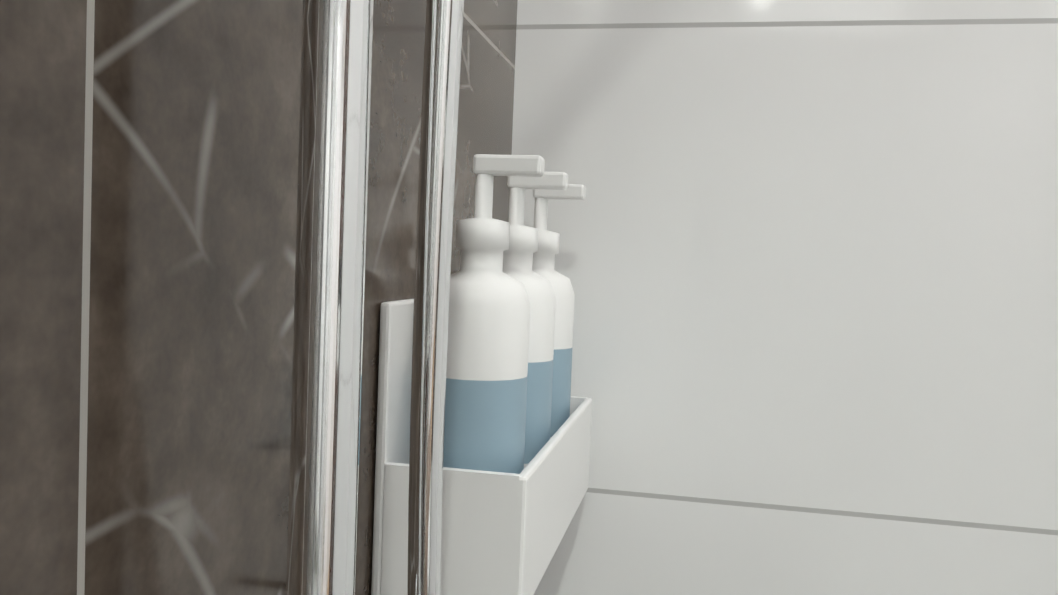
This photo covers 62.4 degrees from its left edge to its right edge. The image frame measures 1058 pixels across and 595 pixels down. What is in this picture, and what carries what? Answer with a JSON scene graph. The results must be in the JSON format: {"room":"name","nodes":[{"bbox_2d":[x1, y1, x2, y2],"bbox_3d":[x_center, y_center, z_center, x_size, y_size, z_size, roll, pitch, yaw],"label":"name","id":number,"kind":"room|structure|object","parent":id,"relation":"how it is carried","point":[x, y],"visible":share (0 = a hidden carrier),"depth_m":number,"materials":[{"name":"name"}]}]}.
{"room":"bathroom","nodes":[
{"label":"bathroom","id":0,"kind":"room"},
{"bbox_2d":[0,0,517,594],"bbox_3d":[-0.405,0.366,-0.849,0.100,2.665,3.520,3,3,11],"label":"wall","id":1,"kind":"structure","parent":0,"point":[148,184],"depth_m":0.28,"materials":[{"name":"grey tile"}]},
{"bbox_2d":[286,0,463,594],"bbox_3d":[0.211,-0.155,0.234,0.637,1.615,0.261,3,3,11],"label":"shower rail","id":2,"kind":"object","parent":1,"relation":"attached to","point":[335,99],"visible":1,"depth_m":0.28,"materials":[{"name":"silver metal"}]},
{"bbox_2d":[371,299,591,594],"bbox_3d":[-0.015,0.079,0.583,0.082,0.160,0.270,3,3,11],"label":"soap shelf","id":3,"kind":"object","parent":1,"relation":"attached to","point":[503,533],"visible":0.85,"depth_m":0.46,"materials":[{"name":"white plastic"}]},
{"bbox_2d":[443,154,544,473],"bbox_3d":[-0.027,0.037,0.494,0.062,0.233,0.057,3,3,11],"label":"soap bottle","id":4,"kind":"object","parent":3,"relation":"on","point":[487,363],"visible":0.73,"depth_m":0.47,"materials":[{"name":"white plastic"}]},
{"bbox_2d":[502,172,567,467],"bbox_3d":[-0.010,0.034,0.580,0.062,0.233,0.057,3,3,11],"label":"soap bottle","id":5,"kind":"object","parent":3,"relation":"on","point":[519,252],"visible":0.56,"depth_m":0.56,"materials":[{"name":"white plastic"}]},
{"bbox_2d":[532,184,585,437],"bbox_3d":[0.007,0.030,0.666,0.062,0.233,0.057,3,3,11],"label":"soap bottle","id":6,"kind":"object","parent":3,"relation":"on","point":[543,264],"visible":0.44,"depth_m":0.65,"materials":[{"name":"white plastic"}]},
{"bbox_2d":[512,0,1057,594],"bbox_3d":[0.506,0.332,0.713,1.079,2.665,0.100,3,3,11],"label":"wall","id":7,"kind":"structure","parent":0,"point":[806,260],"depth_m":0.71,"materials":[{"name":"tile"}]}
]}

